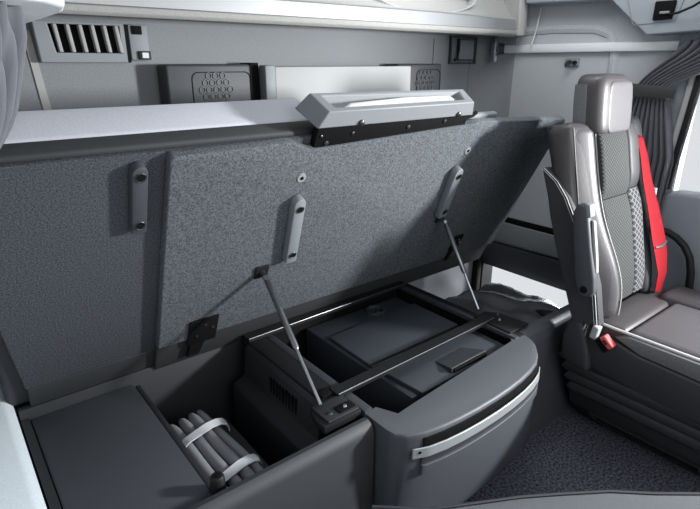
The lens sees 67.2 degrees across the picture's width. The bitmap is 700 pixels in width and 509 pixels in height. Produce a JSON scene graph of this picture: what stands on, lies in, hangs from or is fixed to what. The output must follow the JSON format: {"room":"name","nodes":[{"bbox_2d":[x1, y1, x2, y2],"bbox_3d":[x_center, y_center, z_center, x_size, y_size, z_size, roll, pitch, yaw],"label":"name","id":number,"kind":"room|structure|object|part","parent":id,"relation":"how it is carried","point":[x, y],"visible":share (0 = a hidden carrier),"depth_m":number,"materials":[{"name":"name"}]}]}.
{"room":"vehicle interior","nodes":[
{"label":"vehicle interior","id":0,"kind":"room"},
{"bbox_2d":[18,14,472,110],"bbox_3d":[-0.243,-0.389,1.874,2.330,1.950,0.060,-15,25,-36],"label":"wall","id":1,"kind":"structure","parent":0,"point":[67,85],"depth_m":1.61,"materials":[{"name":"plastic"}]},
{"bbox_2d":[26,30,51,109],"bbox_3d":[-0.788,-0.403,1.362,0.047,0.325,0.005,-15,25,-36],"label":"trim","id":2,"kind":"structure","parent":1,"relation":"attached to","point":[34,63],"depth_m":1.34,"materials":[{"name":"grey plastic"}]},
{"bbox_2d":[29,20,151,62],"bbox_3d":[-0.671,-0.555,1.384,0.281,0.097,0.032,-15,25,-36],"label":"vent panel","id":3,"kind":"object","parent":1,"relation":"attached to","point":[55,41],"visible":0.96,"depth_m":1.38,"materials":[{"name":"grey plastic"}]},
{"bbox_2d":[131,26,141,34],"bbox_3d":[-0.580,-0.609,1.431,0.027,0.022,0.007,-15,25,-36],"label":"switch","id":4,"kind":"object","parent":3,"relation":"attached to","point":[135,30],"depth_m":1.43,"materials":[{"name":"black plastic"}]},
{"bbox_2d":[138,51,151,59],"bbox_3d":[-0.569,-0.552,1.460,0.034,0.022,0.009,-15,25,-36],"label":"socket","id":5,"kind":"object","parent":3,"relation":"attached to","point":[142,55],"depth_m":1.45,"materials":[{"name":"white plastic"}]},
{"bbox_2d":[157,64,251,104],"bbox_3d":[-0.429,-0.438,1.603,0.264,0.266,0.077,-15,25,-36],"label":"wall speaker","id":6,"kind":"object","parent":1,"relation":"attached to","point":[178,83],"visible":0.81,"depth_m":1.53,"materials":[{"name":"grey plastic"}]},
{"bbox_2d":[199,72,233,101],"bbox_3d":[-0.395,-0.489,1.564,0.108,0.099,0.005,-15,25,-36],"label":"grille","id":7,"kind":"object","parent":6,"relation":"attached to","point":[213,86],"depth_m":1.56,"materials":[{"name":"grey plastic"}]},
{"bbox_2d":[55,0,527,37],"bbox_3d":[-0.043,-0.923,1.657,1.875,0.398,0.220,-15,25,-36],"label":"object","id":8,"kind":"object","parent":1,"relation":"attached to","point":[499,18],"visible":0.94,"depth_m":1.62,"materials":[{"name":"grey plastic"}]},
{"bbox_2d":[240,63,410,101],"bbox_3d":[-0.057,-0.535,1.866,0.662,0.270,0.104,-15,25,-36],"label":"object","id":9,"kind":"object","parent":1,"relation":"attached to","point":[275,82],"visible":0.48,"depth_m":1.75,"materials":[{"name":"grey plastic"}]},
{"bbox_2d":[385,64,440,90],"bbox_3d":[0.252,-0.624,2.116,0.247,0.266,0.077,-15,25,-36],"label":"wall speaker","id":10,"kind":"object","parent":1,"relation":"attached to","point":[422,76],"visible":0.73,"depth_m":2.07,"materials":[{"name":"grey plastic"}]},
{"bbox_2d":[415,70,434,90],"bbox_3d":[0.295,-0.679,2.084,0.108,0.099,0.005,-15,25,-36],"label":"grille","id":11,"kind":"object","parent":10,"relation":"attached to","point":[424,79],"depth_m":2.08,"materials":[{"name":"grey plastic"}]},
{"bbox_2d":[432,39,434,63],"bbox_3d":[0.345,-0.485,2.298,0.007,0.840,0.006,-15,25,-36],"label":"trim","id":12,"kind":"structure","parent":1,"relation":"attached to","point":[434,39],"depth_m":2.17,"materials":[{"name":"grey plastic"}]},
{"bbox_2d":[448,36,477,63],"bbox_3d":[0.491,-0.877,2.262,0.170,0.110,0.026,-15,25,-36],"label":"hatch","id":13,"kind":"object","parent":1,"relation":"attached to","point":[466,48],"visible":1,"depth_m":2.27,"materials":[{"name":"grey plastic"}]},
{"bbox_3d":[0.501,-0.887,2.279,0.100,0.082,0.009,-15,25,-36],"label":"door","id":14,"kind":"part","parent":13,"relation":"part of","materials":[{"name":"grey plastic"}]},
{"bbox_2d":[467,61,470,94],"bbox_3d":[0.529,-0.535,2.436,0.007,0.840,0.006,-15,25,-36],"label":"trim","id":15,"kind":"structure","parent":1,"relation":"attached to","point":[469,61],"depth_m":2.34,"materials":[{"name":"grey plastic"}]},
{"bbox_2d":[463,406,699,502],"bbox_3d":[0.539,0.884,1.299,2.330,0.050,2.560,-15,25,-36],"label":"floor","id":16,"kind":"structure","parent":0,"point":[573,452],"depth_m":1.74,"materials":[{"name":"carpet"}]},
{"bbox_2d":[13,401,29,445],"bbox_3d":[-0.453,0.447,1.820,1.440,0.415,0.198,-15,25,-36],"label":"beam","id":17,"kind":"structure","parent":16,"relation":"on","point":[16,407],"depth_m":1.36,"materials":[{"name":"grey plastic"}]},
{"bbox_2d":[17,336,373,508],"bbox_3d":[-0.381,0.589,1.349,0.654,0.470,0.604,-15,25,-36],"label":"storage box","id":18,"kind":"object","parent":16,"relation":"on","point":[314,462],"visible":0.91,"depth_m":1.36,"materials":[{"name":"grey plastic"}]},
{"bbox_2d":[31,384,211,508],"bbox_3d":[-0.534,0.460,1.195,0.250,0.014,0.525,-15,25,-36],"label":"board","id":19,"kind":"object","parent":18,"relation":"on","point":[110,450],"visible":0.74,"depth_m":1.18,"materials":[{"name":"grey plastic"}]},
{"bbox_2d":[210,417,268,486],"bbox_3d":[-0.309,0.610,1.343,0.165,0.200,0.350,-15,25,-36],"label":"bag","id":20,"kind":"object","parent":18,"relation":"in","point":[233,432],"visible":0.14,"depth_m":1.38,"materials":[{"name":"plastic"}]},
{"bbox_2d":[170,424,227,487],"bbox_3d":[-0.364,0.496,1.263,0.032,0.038,0.365,-15,25,-36],"label":"tube","id":21,"kind":"object","parent":20,"relation":"on","point":[193,450],"visible":0.37,"depth_m":1.27,"materials":[{"name":"plastic"}]},
{"bbox_2d":[182,418,229,446],"bbox_3d":[-0.370,0.466,1.351,0.028,0.054,0.166,13,24,31],"label":"strap","id":22,"kind":"object","parent":20,"relation":"on","point":[213,423],"visible":0.77,"depth_m":1.34,"materials":[{"name":"grey fabric"}]},
{"bbox_2d":[178,418,241,486],"bbox_3d":[-0.341,0.489,1.285,0.033,0.038,0.372,-16,25,-37],"label":"tube","id":23,"kind":"object","parent":20,"relation":"on","point":[213,459],"visible":0.7,"depth_m":1.27,"materials":[{"name":"plastic"}]},
{"bbox_2d":[188,413,254,479],"bbox_3d":[-0.317,0.483,1.307,0.033,0.038,0.382,-16,26,-38],"label":"tube","id":24,"kind":"object","parent":20,"relation":"on","point":[226,453],"visible":0.64,"depth_m":1.29,"materials":[{"name":"plastic"}]},
{"bbox_2d":[196,410,262,472],"bbox_3d":[-0.299,0.481,1.332,0.026,0.032,0.392,-17,26,-38],"label":"tube","id":25,"kind":"object","parent":20,"relation":"on","point":[225,437],"visible":0.52,"depth_m":1.33,"materials":[{"name":"plastic"}]},
{"bbox_2d":[223,454,262,481],"bbox_3d":[-0.261,0.513,1.223,0.028,0.054,0.166,13,24,31],"label":"strap","id":26,"kind":"object","parent":20,"relation":"on","point":[246,460],"visible":0.64,"depth_m":1.22,"materials":[{"name":"grey fabric"}]},
{"bbox_2d":[262,275,321,405],"bbox_3d":[-0.152,0.210,1.357,0.018,0.244,0.305,-12,23,-30],"label":"gas strut","id":27,"kind":"object","parent":18,"relation":"attached to","point":[266,279],"visible":1,"depth_m":1.36,"materials":[{"name":"silver metal"}]},
{"bbox_3d":[-0.104,0.301,1.312,0.008,0.104,0.130,-12,23,-30],"label":"rod","id":28,"kind":"part","parent":27,"relation":"part of","materials":[{"name":"silver metal"}]},
{"bbox_2d":[312,395,358,423],"bbox_3d":[-0.036,0.374,1.284,0.092,0.006,0.072,-15,25,-36],"label":"switch plate","id":29,"kind":"object","parent":18,"relation":"attached to","point":[334,409],"depth_m":1.27,"materials":[{"name":"black plastic"}]},
{"bbox_2d":[266,282,539,506],"bbox_3d":[0.214,0.465,1.710,0.749,0.456,0.712,-15,25,-36],"label":"refrigerator","id":30,"kind":"object","parent":16,"relation":"on","point":[447,421],"visible":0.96,"depth_m":1.48,"materials":[{"name":"grey plastic"}]},
{"bbox_3d":[-0.122,0.316,1.490,0.026,0.018,0.535,-15,25,-36],"label":"rail","id":31,"kind":"part","parent":30,"relation":"part of","materials":[{"name":"grey plastic"}]},
{"bbox_2d":[243,281,405,342],"bbox_3d":[-0.058,0.181,1.802,0.671,0.012,0.039,-16,25,-37],"label":"bar","id":32,"kind":"object","parent":30,"relation":"on","point":[306,317],"visible":1,"depth_m":1.77,"materials":[{"name":"black metal"}]},
{"bbox_3d":[0.145,0.254,1.734,0.400,0.011,0.217,-15,25,-36],"label":"cooler lid","id":33,"kind":"part","parent":30,"relation":"part of","materials":[{"name":"grey plastic"}]},
{"bbox_2d":[330,314,494,395],"bbox_3d":[0.211,0.278,1.536,0.656,0.012,0.039,-16,26,-37],"label":"bar","id":34,"kind":"object","parent":30,"relation":"on","point":[397,362],"visible":1,"depth_m":1.50,"materials":[{"name":"black metal"}]},
{"bbox_3d":[0.343,0.188,1.828,0.020,0.016,0.552,-15,25,-36],"label":"rail","id":35,"kind":"part","parent":30,"relation":"part of","materials":[{"name":"grey plastic"}]},
{"bbox_2d":[442,220,479,308],"bbox_3d":[0.379,0.032,1.803,0.017,0.276,0.190,-14,24,-34],"label":"gas strut","id":36,"kind":"object","parent":30,"relation":"on","point":[445,222],"visible":1,"depth_m":1.80,"materials":[{"name":"silver metal"}]},
{"bbox_2d":[0,89,564,405],"bbox_3d":[-0.015,-0.096,1.568,1.791,0.758,0.397,-15,25,-36],"label":"lid","id":37,"kind":"object","parent":36,"relation":"attached to","point":[113,265],"visible":0.97,"depth_m":1.32,"materials":[{"name":"fabric"}]},
{"bbox_3d":[-0.443,0.267,1.508,0.046,0.050,0.012,-15,51,-36],"label":"hinge arm","id":38,"kind":"part","parent":37,"relation":"part of","materials":[{"name":"black metal"}]},
{"bbox_2d":[0,98,496,405],"bbox_3d":[-0.227,-0.087,1.533,1.435,0.712,0.455,-15,25,-36],"label":"mattress","id":39,"kind":"object","parent":37,"relation":"on","point":[60,133],"visible":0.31,"depth_m":1.09,"materials":[{"name":"fabric"}]},
{"bbox_3d":[0.126,-0.130,1.656,1.454,0.627,0.026,-15,51,-36],"label":"raised panel","id":40,"kind":"part","parent":37,"relation":"part of","materials":[{"name":"fabric"}]},
{"bbox_3d":[0.028,-0.316,1.268,0.016,0.016,0.008,-15,51,-36],"label":"knob","id":41,"kind":"part","parent":37,"relation":"part of","materials":[{"name":"silver metal"}]},
{"bbox_3d":[0.386,0.000,2.082,0.024,0.050,0.012,-15,51,-36],"label":"hinge arm","id":42,"kind":"part","parent":37,"relation":"part of","materials":[{"name":"black"}]},
{"bbox_3d":[0.341,-0.403,1.545,0.094,0.031,0.016,-14,24,-34],"label":"latch lever","id":43,"kind":"part","parent":37,"relation":"part of","materials":[{"name":"black"}]},
{"bbox_3d":[0.411,0.121,1.789,0.008,0.117,0.082,-14,24,-34],"label":"rod","id":44,"kind":"part","parent":36,"relation":"part of","materials":[{"name":"silver metal"}]},
{"bbox_3d":[0.364,0.186,1.845,0.032,0.016,0.552,-15,25,-36],"label":"rail","id":45,"kind":"part","parent":30,"relation":"part of","materials":[{"name":"black plastic"}]},
{"bbox_2d":[408,255,626,435],"bbox_3d":[0.588,0.277,2.209,0.795,0.469,0.767,-15,25,-36],"label":"trim panel","id":46,"kind":"object","parent":16,"relation":"on","point":[551,400],"visible":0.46,"depth_m":1.85,"materials":[{"name":"grey plastic"}]},
{"bbox_3d":[0.639,0.122,2.678,0.032,0.400,0.033,-15,25,-36],"label":"post","id":47,"kind":"part","parent":46,"relation":"part of","materials":[{"name":"black plastic"}]},
{"bbox_3d":[0.492,0.216,1.722,0.100,0.009,0.145,-15,25,-36],"label":"mounting plate","id":48,"kind":"part","parent":46,"relation":"part of","materials":[{"name":"black plastic"}]},
{"bbox_2d":[445,283,561,323],"bbox_3d":[0.623,0.353,2.255,0.670,0.289,0.580,-15,25,-36],"label":"wrapped bundle","id":49,"kind":"object","parent":46,"relation":"in","point":[491,297],"visible":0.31,"depth_m":2.28,"materials":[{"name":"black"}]},
{"bbox_2d":[372,490,699,508],"bbox_3d":[0.418,0.719,0.941,0.764,0.505,0.290,-1,20,-2],"label":"seat cushion","id":50,"kind":"object","parent":16,"relation":"on","point":[594,499],"visible":1,"depth_m":0.96,"materials":[{"name":"fabric"}]},
{"bbox_2d":[542,73,699,475],"bbox_3d":[1.043,0.110,1.569,0.575,1.219,0.899,-15,25,-36],"label":"seat","id":51,"kind":"object","parent":16,"relation":"on","point":[632,363],"visible":1,"depth_m":1.60,"materials":[{"name":"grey leather"}]},
{"bbox_3d":[0.690,-0.010,1.542,0.033,0.273,0.098,-15,25,-36],"label":"armrest","id":52,"kind":"part","parent":51,"relation":"part of","materials":[{"name":"grey plastic"}]},
{"bbox_2d":[591,286,668,341],"bbox_3d":[0.948,0.204,1.743,0.420,0.085,0.118,-15,25,-36],"label":"cushion","id":53,"kind":"object","parent":51,"relation":"on","point":[638,309],"depth_m":1.67,"materials":[{"name":"grey leather"}]},
{"bbox_3d":[0.977,0.622,1.755,0.073,0.056,0.360,-15,25,-36],"label":"recess frame","id":54,"kind":"part","parent":51,"relation":"part of","materials":[{"name":"carpet"}]},
{"bbox_2d":[631,304,699,361],"bbox_3d":[1.158,0.292,1.495,0.420,0.088,0.549,-15,25,-36],"label":"cushion","id":55,"kind":"object","parent":51,"relation":"on","point":[669,332],"depth_m":1.54,"materials":[{"name":"grey leather"}]},
{"bbox_2d":[493,1,681,297],"bbox_3d":[1.189,-0.396,1.892,0.072,1.950,1.700,-15,25,-36],"label":"wall","id":56,"kind":"structure","parent":0,"point":[542,85],"depth_m":2.15,"materials":[{"name":"plastic"}]},
{"bbox_2d":[479,263,492,288],"bbox_3d":[0.902,0.202,2.499,0.082,0.220,0.650,-15,25,-36],"label":"trim","id":57,"kind":"structure","parent":56,"relation":"attached to","point":[486,270],"depth_m":2.71,"materials":[{"name":"black plastic"}]},
{"bbox_2d":[469,35,516,117],"bbox_3d":[0.628,-0.795,2.332,0.180,1.500,0.180,-15,25,-36],"label":"trim","id":58,"kind":"structure","parent":56,"relation":"attached to","point":[490,82],"depth_m":2.37,"materials":[{"name":"plastic"}]},
{"bbox_2d":[490,37,504,61],"bbox_3d":[0.649,-0.893,2.302,0.070,0.100,0.028,-15,25,-36],"label":"bracket","id":59,"kind":"object","parent":56,"relation":"attached to","point":[497,48],"visible":1,"depth_m":2.29,"materials":[{"name":"silver metal"}]},
{"bbox_3d":[0.627,-0.889,2.290,0.020,0.100,0.020,-15,25,-36],"label":"plate","id":60,"kind":"part","parent":59,"relation":"part of","materials":[{"name":"silver metal"}]},
{"bbox_3d":[0.654,-0.902,2.309,0.050,0.045,0.020,-15,25,-36],"label":"arm","id":61,"kind":"part","parent":59,"relation":"part of","materials":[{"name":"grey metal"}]},
{"bbox_2d":[482,241,565,290],"bbox_3d":[0.869,0.056,2.411,0.036,0.135,0.700,-15,25,-36],"label":"trim","id":62,"kind":"structure","parent":56,"relation":"attached to","point":[545,269],"depth_m":2.45,"materials":[{"name":"grey plastic"}]},
{"bbox_2d":[494,222,557,257],"bbox_3d":[0.891,-0.045,2.352,0.029,0.095,0.760,-15,25,-36],"label":"trim","id":63,"kind":"structure","parent":56,"relation":"attached to","point":[530,239],"depth_m":2.42,"materials":[{"name":"plastic"}]},
{"bbox_2d":[505,217,553,234],"bbox_3d":[0.895,-0.102,2.335,0.017,0.025,0.760,-15,25,-36],"label":"trim","id":64,"kind":"structure","parent":56,"relation":"attached to","point":[521,223],"depth_m":2.41,"materials":[{"name":"black plastic"}]},
{"bbox_2d":[530,8,541,46],"bbox_3d":[0.767,-0.935,2.175,0.034,0.151,0.009,-5,21,-13],"label":"strap","id":65,"kind":"object","parent":56,"relation":"attached to","point":[540,8],"visible":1,"depth_m":2.17,"materials":[{"name":"grey fabric"}]},
{"bbox_2d":[564,58,579,66],"bbox_3d":[0.874,-0.763,2.096,0.045,0.035,0.060,-15,25,-36],"label":"coat hook","id":66,"kind":"object","parent":56,"relation":"attached to","point":[569,62],"visible":1,"depth_m":2.09,"materials":[{"name":"grey plastic"}]},
{"bbox_2d":[504,40,699,192],"bbox_3d":[1.139,-0.500,1.870,0.042,0.560,1.485,-15,25,-36],"label":"window","id":67,"kind":"structure","parent":56,"relation":"in","point":[687,178],"depth_m":1.89,"materials":[{"name":"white glass"}]},
{"bbox_3d":[0.909,-0.805,2.050,0.024,0.034,0.770,-15,25,-36],"label":"side rail","id":68,"kind":"part","parent":67,"relation":"part of","materials":[{"name":"grey plastic"}]},
{"bbox_2d":[526,0,699,35],"bbox_3d":[1.121,-0.977,1.606,0.143,0.562,1.275,-15,25,-36],"label":"console","id":69,"kind":"object","parent":56,"relation":"attached to","point":[653,17],"visible":1,"depth_m":1.75,"materials":[{"name":"grey plastic"}]},
{"bbox_2d":[631,39,699,225],"bbox_3d":[1.151,-0.389,1.826,0.085,0.663,0.447,-15,25,-36],"label":"window curtain","id":70,"kind":"object","parent":69,"relation":"hanging from","point":[651,96],"visible":0.56,"depth_m":1.85,"materials":[{"name":"grey fabric"}]},
{"bbox_2d":[636,190,699,292],"bbox_3d":[1.375,0.231,1.779,0.143,0.850,0.967,-15,25,-36],"label":"door","id":71,"kind":"structure","parent":56,"relation":"in","point":[680,215],"depth_m":1.88,"materials":[{"name":"grey plastic"}]},
{"bbox_3d":[1.124,0.174,2.003,0.043,0.604,0.308,-15,25,-36],"label":"handle","id":72,"kind":"part","parent":71,"relation":"part of","materials":[{"name":"black plastic"}]},
{"bbox_2d":[667,75,699,189],"bbox_3d":[1.160,-0.476,1.805,0.025,0.520,0.060,-15,25,-36],"label":"door frame","id":73,"kind":"structure","parent":56,"relation":"attached to","point":[694,96],"depth_m":1.81,"materials":[{"name":"black plastic"}]},
{"bbox_2d":[669,32,699,134],"bbox_3d":[1.147,-0.506,1.857,0.050,0.540,0.159,-15,25,-36],"label":"trim","id":74,"kind":"structure","parent":56,"relation":"attached to","point":[675,105],"depth_m":1.82,"materials":[{"name":"grey"}]},
{"bbox_2d":[673,76,695,149],"bbox_3d":[1.152,-0.482,1.822,0.025,0.520,0.060,-15,25,-36],"label":"trim","id":75,"kind":"structure","parent":56,"relation":"attached to","point":[692,79],"depth_m":1.81,"materials":[{"name":"grey plastic"}]},
{"bbox_3d":[-0.332,0.196,0.266,0.050,1.950,2.500,-15,25,-36],"label":"wall","id":76,"kind":"structure","parent":0,"visible":0},
{"bbox_2d":[0,378,46,508],"bbox_3d":[-0.692,0.668,1.091,0.156,0.499,1.010,-15,25,-36],"label":"trim","id":77,"kind":"structure","parent":76,"relation":"attached to","point":[19,485],"depth_m":1.07,"materials":[{"name":"white plastic"}]},
{"bbox_2d":[0,0,64,22],"bbox_3d":[-0.642,-0.429,0.789,0.347,0.113,0.587,-15,25,-36],"label":"ledge","id":78,"kind":"object","parent":76,"relation":"attached to","point":[33,10],"visible":0.67,"depth_m":0.78,"materials":[{"name":"white plastic"}]},
{"bbox_2d":[0,3,26,148],"bbox_3d":[-0.467,-0.213,0.695,0.115,0.227,0.307,-13,24,-31],"label":"window curtain","id":79,"kind":"object","parent":78,"relation":"hanging from","point":[13,33],"visible":1,"depth_m":0.75,"materials":[{"name":"grey fabric"}]}
]}

